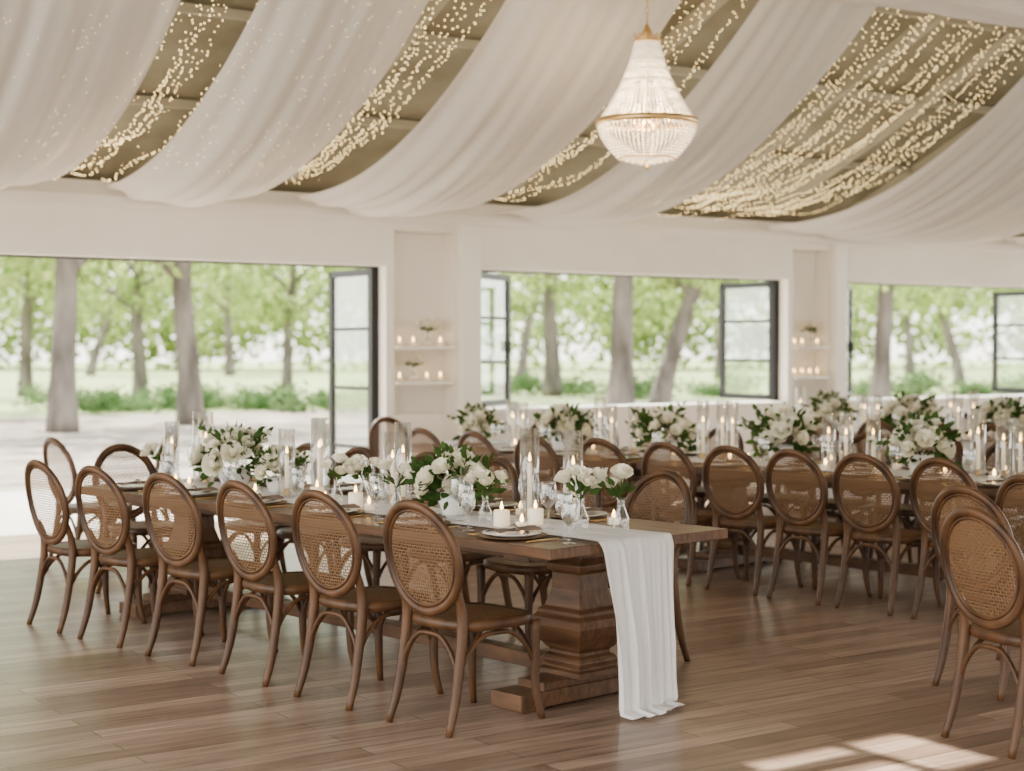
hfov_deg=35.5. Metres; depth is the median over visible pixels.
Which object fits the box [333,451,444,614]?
dining chair
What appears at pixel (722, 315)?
window
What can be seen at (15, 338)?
trees
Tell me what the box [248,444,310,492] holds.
flower arrangement
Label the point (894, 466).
votive candle
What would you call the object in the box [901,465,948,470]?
place setting
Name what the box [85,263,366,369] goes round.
trees
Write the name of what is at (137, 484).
place setting
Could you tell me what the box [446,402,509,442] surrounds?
flower arrangement
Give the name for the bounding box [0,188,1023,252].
trim
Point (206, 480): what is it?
candle
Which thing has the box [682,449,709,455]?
place setting
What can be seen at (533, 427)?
dining chair
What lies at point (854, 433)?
place setting
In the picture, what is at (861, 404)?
candle
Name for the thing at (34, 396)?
shrub
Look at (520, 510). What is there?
votive candle
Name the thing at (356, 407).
shrub
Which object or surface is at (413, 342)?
votive candle
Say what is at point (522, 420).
candle
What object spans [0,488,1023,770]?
floor
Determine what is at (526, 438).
dining chair
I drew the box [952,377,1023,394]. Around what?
shrub
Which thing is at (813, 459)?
place setting
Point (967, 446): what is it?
tablecloth
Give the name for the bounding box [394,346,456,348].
niche shelf
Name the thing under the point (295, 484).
place setting
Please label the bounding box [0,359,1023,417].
lawn
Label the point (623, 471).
flowers
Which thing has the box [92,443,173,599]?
dining chair
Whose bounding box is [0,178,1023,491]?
wall
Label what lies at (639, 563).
table runner
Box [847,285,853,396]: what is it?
window
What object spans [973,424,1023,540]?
dining chair
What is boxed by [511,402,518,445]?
candle
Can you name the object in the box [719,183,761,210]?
fairy lights
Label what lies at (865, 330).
trees
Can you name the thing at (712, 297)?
tree
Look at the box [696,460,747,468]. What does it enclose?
place setting
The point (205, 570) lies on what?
dining chair
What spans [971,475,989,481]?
table runner
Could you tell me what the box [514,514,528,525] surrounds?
votive candle
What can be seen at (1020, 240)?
drape
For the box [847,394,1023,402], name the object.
trim
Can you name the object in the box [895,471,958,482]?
place setting
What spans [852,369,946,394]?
shrub
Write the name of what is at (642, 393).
shrub
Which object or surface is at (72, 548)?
dining chair
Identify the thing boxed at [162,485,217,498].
place setting
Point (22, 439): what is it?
ground
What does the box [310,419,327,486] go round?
candle
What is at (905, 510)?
dining chair
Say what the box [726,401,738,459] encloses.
candle
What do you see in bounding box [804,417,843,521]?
dining chair
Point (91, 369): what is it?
tree
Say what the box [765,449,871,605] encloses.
dining chair
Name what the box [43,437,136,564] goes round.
dining chair
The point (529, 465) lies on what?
candle
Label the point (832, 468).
table runner
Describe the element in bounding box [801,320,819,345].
bud vase
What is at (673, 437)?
dining chair
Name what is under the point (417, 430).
dining chair
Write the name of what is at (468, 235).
column
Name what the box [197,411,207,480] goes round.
candle
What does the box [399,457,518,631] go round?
dining chair
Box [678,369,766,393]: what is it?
shrub
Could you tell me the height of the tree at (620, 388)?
11.117 m
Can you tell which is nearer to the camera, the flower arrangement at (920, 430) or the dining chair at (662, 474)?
the dining chair at (662, 474)
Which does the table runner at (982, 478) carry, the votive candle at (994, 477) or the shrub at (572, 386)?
the votive candle at (994, 477)
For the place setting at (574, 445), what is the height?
0.061 m
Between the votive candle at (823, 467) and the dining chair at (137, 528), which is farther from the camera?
the votive candle at (823, 467)
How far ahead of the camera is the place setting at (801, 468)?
10.88 m
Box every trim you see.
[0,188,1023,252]
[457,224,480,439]
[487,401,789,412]
[830,243,847,428]
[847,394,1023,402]
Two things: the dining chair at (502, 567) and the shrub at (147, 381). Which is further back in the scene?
the shrub at (147, 381)
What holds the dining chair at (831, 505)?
on the floor
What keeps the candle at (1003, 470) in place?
on the table runner at (982, 478)
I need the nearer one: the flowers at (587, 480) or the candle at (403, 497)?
the flowers at (587, 480)
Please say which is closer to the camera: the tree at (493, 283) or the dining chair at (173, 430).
the dining chair at (173, 430)
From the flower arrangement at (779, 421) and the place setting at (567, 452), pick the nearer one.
the flower arrangement at (779, 421)
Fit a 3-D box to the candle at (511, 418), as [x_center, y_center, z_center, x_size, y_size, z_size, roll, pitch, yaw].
[-0.005,0.320,13.632,0.094,0.380,0.094,-1,2,-42]
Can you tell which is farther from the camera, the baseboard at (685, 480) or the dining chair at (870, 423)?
the baseboard at (685, 480)
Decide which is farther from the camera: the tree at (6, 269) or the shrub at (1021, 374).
the shrub at (1021, 374)
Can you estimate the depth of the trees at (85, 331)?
117.43 m
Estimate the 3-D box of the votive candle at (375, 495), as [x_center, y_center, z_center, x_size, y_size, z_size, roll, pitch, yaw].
[-0.753,0.588,8.815,0.068,0.078,0.068,-1,2,-43]
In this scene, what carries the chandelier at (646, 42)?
hanging from the ceiling
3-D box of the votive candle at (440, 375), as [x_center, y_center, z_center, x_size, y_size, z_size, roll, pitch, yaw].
[-0.719,-0.092,16.048,0.082,0.094,0.082,0,1,0]
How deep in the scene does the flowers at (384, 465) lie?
8.11 m
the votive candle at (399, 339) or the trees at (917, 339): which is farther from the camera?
the trees at (917, 339)
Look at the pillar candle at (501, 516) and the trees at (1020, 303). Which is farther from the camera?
the trees at (1020, 303)
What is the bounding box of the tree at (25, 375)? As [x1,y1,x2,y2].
[0,257,129,396]
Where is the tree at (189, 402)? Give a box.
[11,258,209,424]
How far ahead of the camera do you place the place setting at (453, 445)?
13.38 m
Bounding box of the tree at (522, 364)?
[481,272,612,382]
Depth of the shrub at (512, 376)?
56.16 m
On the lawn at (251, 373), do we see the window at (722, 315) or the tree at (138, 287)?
the tree at (138, 287)
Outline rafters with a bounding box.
[129,0,1023,211]
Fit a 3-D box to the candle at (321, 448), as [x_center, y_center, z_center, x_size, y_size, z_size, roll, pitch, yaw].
[-1.071,0.399,8.980,0.094,0.440,0.094,-1,2,-42]
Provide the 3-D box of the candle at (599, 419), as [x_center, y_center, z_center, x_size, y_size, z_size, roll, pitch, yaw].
[0.700,0.311,12.745,0.094,0.440,0.094,-1,2,-42]
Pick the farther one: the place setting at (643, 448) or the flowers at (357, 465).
the place setting at (643, 448)
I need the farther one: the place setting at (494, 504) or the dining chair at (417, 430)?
the dining chair at (417, 430)
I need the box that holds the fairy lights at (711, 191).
[691,191,718,210]
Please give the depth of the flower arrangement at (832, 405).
15.80 m
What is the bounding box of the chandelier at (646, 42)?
[595,0,698,169]
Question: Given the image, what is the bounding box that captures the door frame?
[0,254,378,488]
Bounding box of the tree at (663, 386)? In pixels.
[567,275,766,403]
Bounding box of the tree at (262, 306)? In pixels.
[170,263,366,390]
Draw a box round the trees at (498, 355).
[293,267,565,370]
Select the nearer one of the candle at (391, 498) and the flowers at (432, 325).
the candle at (391, 498)
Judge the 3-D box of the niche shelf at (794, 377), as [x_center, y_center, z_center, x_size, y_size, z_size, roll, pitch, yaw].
[3.475,-0.097,18.895,0.560,0.030,0.260,-1,2,-34]
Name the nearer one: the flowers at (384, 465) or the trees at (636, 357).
the flowers at (384, 465)
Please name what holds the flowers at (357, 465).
on the table runner at (639, 563)
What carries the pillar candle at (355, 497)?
on the table runner at (639, 563)
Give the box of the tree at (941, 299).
[897,285,1016,385]
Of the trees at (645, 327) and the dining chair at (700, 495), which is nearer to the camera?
the dining chair at (700, 495)
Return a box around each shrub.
[9,381,132,409]
[41,388,175,414]
[77,389,175,411]
[122,378,229,408]
[143,380,253,410]
[165,387,266,408]
[218,380,326,410]
[234,383,328,406]
[255,383,367,412]
[325,385,367,411]
[481,371,542,396]
[490,375,595,394]
[555,371,639,395]
[566,371,678,399]
[634,377,731,397]
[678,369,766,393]
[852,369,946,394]
[852,378,913,397]
[891,369,991,396]
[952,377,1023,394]
[984,369,1023,393]
[1019,373,1023,394]
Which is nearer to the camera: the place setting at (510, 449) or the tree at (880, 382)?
the place setting at (510, 449)
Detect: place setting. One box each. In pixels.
[108,479,164,491]
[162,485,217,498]
[208,472,255,480]
[224,493,291,507]
[250,475,311,486]
[301,503,371,516]
[323,481,376,493]
[378,514,458,529]
[380,489,429,501]
[452,442,487,449]
[468,524,558,542]
[470,498,526,510]
[496,444,530,452]
[542,448,592,456]
[543,506,621,521]
[571,441,604,448]
[597,452,641,460]
[620,445,647,451]
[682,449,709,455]
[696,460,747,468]
[760,464,808,472]
[795,455,823,462]
[824,467,876,477]
[845,430,881,435]
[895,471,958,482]
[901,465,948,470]
[961,436,997,442]
[966,465,1023,475]
[975,476,1023,487]
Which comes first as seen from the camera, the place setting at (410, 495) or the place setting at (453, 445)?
the place setting at (410, 495)
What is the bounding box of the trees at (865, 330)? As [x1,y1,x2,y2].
[689,280,1015,368]
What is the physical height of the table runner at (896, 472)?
0.027 m
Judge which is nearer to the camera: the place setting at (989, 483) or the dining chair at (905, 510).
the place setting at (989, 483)
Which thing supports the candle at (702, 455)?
on the table runner at (701, 460)
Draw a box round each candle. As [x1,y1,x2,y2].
[164,426,179,476]
[183,477,194,487]
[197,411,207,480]
[198,412,213,484]
[278,446,290,496]
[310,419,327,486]
[310,481,323,491]
[319,439,329,495]
[348,485,362,506]
[362,497,375,509]
[369,485,380,498]
[388,432,400,501]
[395,337,403,344]
[395,372,403,381]
[399,446,405,500]
[409,337,416,345]
[436,372,443,380]
[494,501,509,526]
[509,401,516,443]
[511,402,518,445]
[514,501,526,514]
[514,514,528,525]
[521,414,524,445]
[525,428,538,516]
[527,500,542,524]
[568,431,582,521]
[597,413,602,450]
[605,405,617,452]
[607,510,620,524]
[628,405,639,452]
[700,417,705,457]
[716,401,725,459]
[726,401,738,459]
[820,458,830,469]
[826,427,835,466]
[830,454,835,464]
[839,429,852,466]
[856,404,861,430]
[863,401,869,422]
[866,428,874,469]
[876,405,882,432]
[892,463,901,468]
[945,390,955,428]
[953,397,963,432]
[968,395,978,435]
[970,409,985,476]
[988,468,998,479]
[996,418,1010,477]
[1012,435,1021,474]
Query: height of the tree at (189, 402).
9.667 m
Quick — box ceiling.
[59,0,1023,236]
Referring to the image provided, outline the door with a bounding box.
[328,269,368,483]
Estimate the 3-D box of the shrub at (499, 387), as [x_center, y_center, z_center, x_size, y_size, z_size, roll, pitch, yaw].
[-0.118,-0.071,55.312,3.640,0.876,3.526,0,1,15]
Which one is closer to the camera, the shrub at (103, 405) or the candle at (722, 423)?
the candle at (722, 423)
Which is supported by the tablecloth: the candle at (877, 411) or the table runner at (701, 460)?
the candle at (877, 411)
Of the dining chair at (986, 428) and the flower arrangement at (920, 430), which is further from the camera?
the dining chair at (986, 428)
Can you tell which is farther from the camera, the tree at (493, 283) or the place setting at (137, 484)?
the tree at (493, 283)
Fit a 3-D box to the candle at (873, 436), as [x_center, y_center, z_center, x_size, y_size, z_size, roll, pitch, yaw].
[2.454,0.385,10.868,0.094,0.380,0.094,-1,2,-42]
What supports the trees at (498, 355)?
on the lawn at (251, 373)
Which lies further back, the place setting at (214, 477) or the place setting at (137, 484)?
the place setting at (214, 477)
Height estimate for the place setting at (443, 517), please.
0.061 m
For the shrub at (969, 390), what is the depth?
52.89 m
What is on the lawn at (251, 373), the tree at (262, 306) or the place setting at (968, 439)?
the tree at (262, 306)
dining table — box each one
[82,478,727,713]
[387,440,727,551]
[637,457,1023,578]
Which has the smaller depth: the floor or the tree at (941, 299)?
the floor
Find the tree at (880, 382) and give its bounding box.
[848,284,957,397]
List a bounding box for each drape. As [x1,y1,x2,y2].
[0,0,179,189]
[95,0,428,207]
[296,0,680,216]
[498,0,876,224]
[766,76,1023,244]
[1004,237,1023,244]
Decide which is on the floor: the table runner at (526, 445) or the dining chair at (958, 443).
the dining chair at (958, 443)
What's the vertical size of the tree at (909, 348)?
10.633 m
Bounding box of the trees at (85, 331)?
[0,260,279,369]
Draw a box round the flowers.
[463,467,507,517]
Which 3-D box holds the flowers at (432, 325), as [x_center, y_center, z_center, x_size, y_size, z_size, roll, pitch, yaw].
[-0.840,-0.541,15.941,0.233,0.296,0.255,0,1,0]
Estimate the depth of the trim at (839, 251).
18.96 m
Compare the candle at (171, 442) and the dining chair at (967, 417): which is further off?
the dining chair at (967, 417)
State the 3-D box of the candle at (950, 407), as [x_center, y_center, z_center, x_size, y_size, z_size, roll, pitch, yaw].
[4.122,0.259,15.040,0.094,0.440,0.094,-1,2,-42]
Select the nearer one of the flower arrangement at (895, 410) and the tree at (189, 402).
the flower arrangement at (895, 410)
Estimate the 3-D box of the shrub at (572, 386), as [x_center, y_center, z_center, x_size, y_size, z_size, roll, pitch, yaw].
[2.640,-0.067,54.851,3.524,0.854,3.272,-1,2,-36]
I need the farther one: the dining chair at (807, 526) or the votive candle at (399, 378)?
the votive candle at (399, 378)
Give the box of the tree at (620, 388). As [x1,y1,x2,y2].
[606,276,634,404]
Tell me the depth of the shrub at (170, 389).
41.84 m
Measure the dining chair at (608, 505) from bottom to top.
0.974 m
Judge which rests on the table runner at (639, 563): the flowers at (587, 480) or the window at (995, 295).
the flowers at (587, 480)
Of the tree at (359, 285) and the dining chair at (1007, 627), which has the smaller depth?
the dining chair at (1007, 627)
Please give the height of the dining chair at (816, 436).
0.974 m
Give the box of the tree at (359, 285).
[307,267,366,316]
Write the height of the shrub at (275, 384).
0.677 m
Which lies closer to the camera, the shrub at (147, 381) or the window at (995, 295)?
the window at (995, 295)
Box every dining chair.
[24,459,146,633]
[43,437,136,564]
[75,465,203,647]
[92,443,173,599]
[99,427,178,540]
[142,472,277,665]
[216,480,354,686]
[220,442,317,571]
[276,446,378,585]
[292,489,443,710]
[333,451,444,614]
[368,416,414,490]
[383,500,544,737]
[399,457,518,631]
[405,427,463,491]
[457,430,533,507]
[476,463,601,639]
[495,419,562,506]
[514,434,593,509]
[542,419,618,498]
[576,438,663,520]
[601,425,678,521]
[607,469,692,660]
[641,441,740,586]
[663,425,743,550]
[702,445,802,595]
[748,429,825,560]
[751,429,790,511]
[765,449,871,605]
[800,431,891,568]
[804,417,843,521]
[832,453,942,615]
[856,419,929,523]
[868,442,961,570]
[909,457,1023,623]
[916,423,989,530]
[930,485,1015,700]
[939,438,1023,579]
[940,507,1023,759]
[942,411,976,434]
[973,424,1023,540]
[995,474,1023,660]
[1005,421,1023,436]
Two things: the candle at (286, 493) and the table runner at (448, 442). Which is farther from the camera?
the table runner at (448, 442)
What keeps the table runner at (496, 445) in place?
on the dining table at (564, 461)
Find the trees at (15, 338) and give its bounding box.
[0,261,172,369]
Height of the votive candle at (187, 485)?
0.078 m
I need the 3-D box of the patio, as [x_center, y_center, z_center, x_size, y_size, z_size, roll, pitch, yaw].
[-1.508,1.242,18.301,60.001,0.100,4.280,-1,2,-34]
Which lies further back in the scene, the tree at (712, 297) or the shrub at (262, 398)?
the tree at (712, 297)
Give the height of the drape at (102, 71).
2.058 m
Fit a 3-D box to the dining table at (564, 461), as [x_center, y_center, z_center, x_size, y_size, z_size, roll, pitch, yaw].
[0.319,0.911,13.197,1.150,0.760,2.898,-1,2,-42]
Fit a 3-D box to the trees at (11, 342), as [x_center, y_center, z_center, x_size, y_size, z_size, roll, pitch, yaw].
[-42.493,-6.573,119.656,24.280,11.209,22.235,0,1,-4]
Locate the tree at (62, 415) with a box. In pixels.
[0,257,202,432]
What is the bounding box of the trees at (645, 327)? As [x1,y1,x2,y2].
[481,273,702,371]
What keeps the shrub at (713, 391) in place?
on the lawn at (251, 373)
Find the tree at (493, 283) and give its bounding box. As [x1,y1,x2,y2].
[481,272,513,296]
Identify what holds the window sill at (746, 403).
attached to the wall
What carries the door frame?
attached to the wall
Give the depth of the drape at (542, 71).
12.97 m
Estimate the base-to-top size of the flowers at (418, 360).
0.296 m
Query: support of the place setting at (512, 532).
on the dining table at (577, 617)
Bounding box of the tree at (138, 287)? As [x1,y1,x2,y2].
[4,258,261,396]
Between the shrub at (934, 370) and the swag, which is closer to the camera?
the swag
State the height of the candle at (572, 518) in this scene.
0.440 m
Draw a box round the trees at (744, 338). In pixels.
[576,277,895,370]
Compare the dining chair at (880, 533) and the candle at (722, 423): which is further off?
the candle at (722, 423)
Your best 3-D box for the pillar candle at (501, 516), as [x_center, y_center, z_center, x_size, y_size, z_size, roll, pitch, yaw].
[-0.048,0.597,7.454,0.076,0.116,0.076,-1,2,-42]
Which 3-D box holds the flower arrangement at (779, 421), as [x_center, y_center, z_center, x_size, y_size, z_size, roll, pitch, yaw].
[1.910,0.338,11.403,0.566,0.449,0.586,-1,2,-32]
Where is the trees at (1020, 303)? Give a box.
[976,288,1023,326]
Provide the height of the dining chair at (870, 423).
0.974 m
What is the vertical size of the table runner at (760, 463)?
0.027 m
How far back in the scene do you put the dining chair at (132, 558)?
8.66 m
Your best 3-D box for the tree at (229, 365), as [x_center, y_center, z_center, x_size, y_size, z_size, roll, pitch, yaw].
[-16.892,-5.885,94.857,9.596,10.633,12.164,0,1,0]
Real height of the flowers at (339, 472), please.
0.269 m
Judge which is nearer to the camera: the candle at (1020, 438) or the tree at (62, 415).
the candle at (1020, 438)
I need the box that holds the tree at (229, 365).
[161,263,311,375]
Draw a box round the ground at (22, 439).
[0,394,1012,491]
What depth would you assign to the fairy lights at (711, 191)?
17.09 m
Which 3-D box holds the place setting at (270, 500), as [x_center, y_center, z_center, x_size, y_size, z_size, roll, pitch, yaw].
[-1.366,0.608,8.581,0.316,0.061,0.396,-1,2,-42]
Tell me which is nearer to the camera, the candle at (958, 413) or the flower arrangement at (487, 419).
the flower arrangement at (487, 419)
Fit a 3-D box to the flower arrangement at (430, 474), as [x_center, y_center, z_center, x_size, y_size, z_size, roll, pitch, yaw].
[-0.270,0.456,7.924,0.487,0.376,0.504,-1,2,-30]
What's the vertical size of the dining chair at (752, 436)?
0.974 m
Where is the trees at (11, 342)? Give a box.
[0,271,104,367]
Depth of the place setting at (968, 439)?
14.20 m
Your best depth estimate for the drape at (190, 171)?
11.96 m
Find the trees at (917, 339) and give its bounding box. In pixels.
[847,284,1023,368]
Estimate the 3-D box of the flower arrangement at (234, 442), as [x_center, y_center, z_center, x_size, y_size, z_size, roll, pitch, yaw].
[-1.645,0.398,9.413,0.506,0.422,0.585,0,1,3]
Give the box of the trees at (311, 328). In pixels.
[166,265,505,371]
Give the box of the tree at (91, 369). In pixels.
[34,260,168,375]
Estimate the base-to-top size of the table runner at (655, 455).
0.027 m
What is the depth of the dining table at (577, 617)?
7.31 m
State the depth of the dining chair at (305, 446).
10.58 m
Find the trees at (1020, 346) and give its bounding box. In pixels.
[898,288,1023,368]
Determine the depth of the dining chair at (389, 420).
14.74 m
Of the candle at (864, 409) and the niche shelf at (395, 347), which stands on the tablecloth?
the candle at (864, 409)
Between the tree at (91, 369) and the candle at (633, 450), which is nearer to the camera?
the candle at (633, 450)
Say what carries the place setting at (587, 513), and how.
on the dining table at (577, 617)
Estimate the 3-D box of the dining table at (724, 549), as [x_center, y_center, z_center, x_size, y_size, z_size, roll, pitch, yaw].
[2.599,0.970,10.710,1.150,0.760,3.748,-1,2,-42]
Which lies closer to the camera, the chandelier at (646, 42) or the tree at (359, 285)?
the chandelier at (646, 42)
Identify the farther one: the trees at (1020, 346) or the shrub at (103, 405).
the trees at (1020, 346)
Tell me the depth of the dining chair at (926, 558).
9.38 m
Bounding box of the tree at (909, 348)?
[853,284,967,373]
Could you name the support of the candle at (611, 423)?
on the table runner at (655, 455)
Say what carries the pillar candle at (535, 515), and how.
on the table runner at (639, 563)
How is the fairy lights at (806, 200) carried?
hanging from the ceiling
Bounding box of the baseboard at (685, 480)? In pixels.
[505,480,756,497]
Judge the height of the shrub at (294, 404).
0.790 m
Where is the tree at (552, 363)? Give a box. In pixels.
[490,273,587,396]
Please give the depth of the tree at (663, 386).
41.01 m
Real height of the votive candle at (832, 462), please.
0.086 m
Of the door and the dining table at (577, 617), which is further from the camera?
the door
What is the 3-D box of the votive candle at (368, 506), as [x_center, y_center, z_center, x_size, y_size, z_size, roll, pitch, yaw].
[-0.731,0.603,8.184,0.068,0.078,0.068,-1,2,-43]
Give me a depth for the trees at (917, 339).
128.81 m
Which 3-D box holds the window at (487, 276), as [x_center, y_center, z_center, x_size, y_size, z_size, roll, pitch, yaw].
[-0.197,-0.478,16.789,0.085,1.390,0.920,1,1,23]
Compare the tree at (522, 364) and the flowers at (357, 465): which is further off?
the tree at (522, 364)
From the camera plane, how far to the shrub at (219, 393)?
42.75 m
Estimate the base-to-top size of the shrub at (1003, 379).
0.921 m
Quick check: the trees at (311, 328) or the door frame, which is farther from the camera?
the trees at (311, 328)
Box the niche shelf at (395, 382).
[394,381,456,384]
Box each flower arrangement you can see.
[189,417,273,486]
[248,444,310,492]
[407,441,508,515]
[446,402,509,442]
[533,402,594,449]
[625,401,700,456]
[736,402,821,464]
[800,390,862,431]
[869,408,969,472]
[878,389,943,430]
[972,395,1023,439]
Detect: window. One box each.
[481,270,779,400]
[481,272,510,406]
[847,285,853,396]
[848,282,1023,392]
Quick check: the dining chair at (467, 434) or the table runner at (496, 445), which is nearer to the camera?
the dining chair at (467, 434)
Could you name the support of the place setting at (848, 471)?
on the dining table at (724, 549)
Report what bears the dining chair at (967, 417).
on the floor
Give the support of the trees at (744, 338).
on the lawn at (251, 373)
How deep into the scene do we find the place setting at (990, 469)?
10.61 m
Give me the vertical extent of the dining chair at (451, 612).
0.974 m
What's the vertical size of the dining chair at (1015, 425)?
0.974 m
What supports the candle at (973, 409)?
on the tablecloth
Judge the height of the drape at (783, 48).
1.999 m
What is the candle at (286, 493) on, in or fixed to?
on the table runner at (639, 563)
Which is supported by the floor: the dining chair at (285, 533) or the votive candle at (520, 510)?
the dining chair at (285, 533)
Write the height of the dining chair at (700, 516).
0.974 m
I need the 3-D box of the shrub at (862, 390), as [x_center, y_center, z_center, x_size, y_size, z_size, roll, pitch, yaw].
[11.457,0.091,52.351,3.272,0.654,3.524,1,2,35]
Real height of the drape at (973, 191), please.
2.039 m
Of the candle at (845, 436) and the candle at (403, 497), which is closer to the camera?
the candle at (403, 497)
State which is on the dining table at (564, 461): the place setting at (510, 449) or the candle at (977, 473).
the place setting at (510, 449)
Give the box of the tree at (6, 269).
[0,257,96,285]
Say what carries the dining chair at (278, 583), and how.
on the floor
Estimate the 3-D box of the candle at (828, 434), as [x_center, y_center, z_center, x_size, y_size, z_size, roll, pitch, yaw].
[2.182,0.381,11.026,0.094,0.380,0.094,-1,2,-42]
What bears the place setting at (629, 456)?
on the dining table at (564, 461)
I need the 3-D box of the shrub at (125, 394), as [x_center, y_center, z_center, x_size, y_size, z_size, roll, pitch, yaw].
[-9.990,0.365,42.071,3.309,0.611,3.206,0,1,-5]
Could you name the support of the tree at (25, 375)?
on the lawn at (251, 373)
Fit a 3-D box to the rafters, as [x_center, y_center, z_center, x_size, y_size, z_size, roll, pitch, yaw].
[2.966,-2.955,15.189,29.999,2.131,4.748,-1,2,-34]
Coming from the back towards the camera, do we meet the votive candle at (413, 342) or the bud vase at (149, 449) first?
the votive candle at (413, 342)
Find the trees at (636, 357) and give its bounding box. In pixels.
[502,276,767,369]
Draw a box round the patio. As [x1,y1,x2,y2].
[0,474,367,535]
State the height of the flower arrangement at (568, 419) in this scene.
0.395 m
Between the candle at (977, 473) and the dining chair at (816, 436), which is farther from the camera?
the dining chair at (816, 436)
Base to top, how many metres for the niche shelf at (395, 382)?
0.030 m
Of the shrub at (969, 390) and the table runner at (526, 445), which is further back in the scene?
the shrub at (969, 390)
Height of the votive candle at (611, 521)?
0.078 m
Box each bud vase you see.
[140,438,174,469]
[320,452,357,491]
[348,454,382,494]
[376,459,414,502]
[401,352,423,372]
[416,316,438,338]
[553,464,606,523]
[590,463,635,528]
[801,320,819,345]
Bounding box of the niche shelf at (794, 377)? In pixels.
[793,376,830,378]
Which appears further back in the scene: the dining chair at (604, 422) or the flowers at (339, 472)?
the dining chair at (604, 422)
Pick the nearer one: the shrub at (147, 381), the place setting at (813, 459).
the place setting at (813, 459)
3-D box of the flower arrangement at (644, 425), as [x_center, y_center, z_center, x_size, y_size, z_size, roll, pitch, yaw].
[1.179,0.332,12.241,0.585,0.422,0.506,1,2,45]
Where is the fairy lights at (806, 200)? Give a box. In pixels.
[766,200,807,215]
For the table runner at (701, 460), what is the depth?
11.83 m
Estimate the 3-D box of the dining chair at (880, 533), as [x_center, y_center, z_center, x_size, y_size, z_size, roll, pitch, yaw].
[2.298,0.887,9.854,0.591,0.974,0.485,-1,2,-43]
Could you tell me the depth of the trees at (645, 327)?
114.68 m
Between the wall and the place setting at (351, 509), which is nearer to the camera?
the place setting at (351, 509)
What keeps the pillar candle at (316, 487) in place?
on the table runner at (639, 563)
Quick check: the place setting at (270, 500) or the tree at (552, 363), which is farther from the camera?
the tree at (552, 363)
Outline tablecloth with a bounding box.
[762,428,1023,527]
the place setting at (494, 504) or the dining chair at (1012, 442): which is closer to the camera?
the place setting at (494, 504)
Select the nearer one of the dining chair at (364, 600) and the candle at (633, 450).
the dining chair at (364, 600)
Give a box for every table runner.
[158,478,684,719]
[440,441,457,444]
[491,443,510,447]
[526,445,546,451]
[650,454,670,460]
[690,458,704,462]
[754,460,767,466]
[817,464,835,470]
[889,469,911,475]
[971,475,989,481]
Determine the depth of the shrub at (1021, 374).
53.05 m
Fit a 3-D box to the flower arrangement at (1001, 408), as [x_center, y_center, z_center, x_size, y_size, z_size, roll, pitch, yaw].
[4.465,0.285,14.538,0.539,0.413,0.521,1,1,22]
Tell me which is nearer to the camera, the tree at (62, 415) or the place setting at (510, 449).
the place setting at (510, 449)
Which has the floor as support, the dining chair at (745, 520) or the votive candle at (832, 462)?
the dining chair at (745, 520)
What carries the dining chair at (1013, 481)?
on the floor
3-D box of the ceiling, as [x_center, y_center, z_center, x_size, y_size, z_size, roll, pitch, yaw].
[6.712,-3.752,9.674,29.999,4.162,18.999,-1,2,-34]
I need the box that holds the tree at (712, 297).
[651,279,767,377]
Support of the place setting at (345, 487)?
on the dining table at (577, 617)

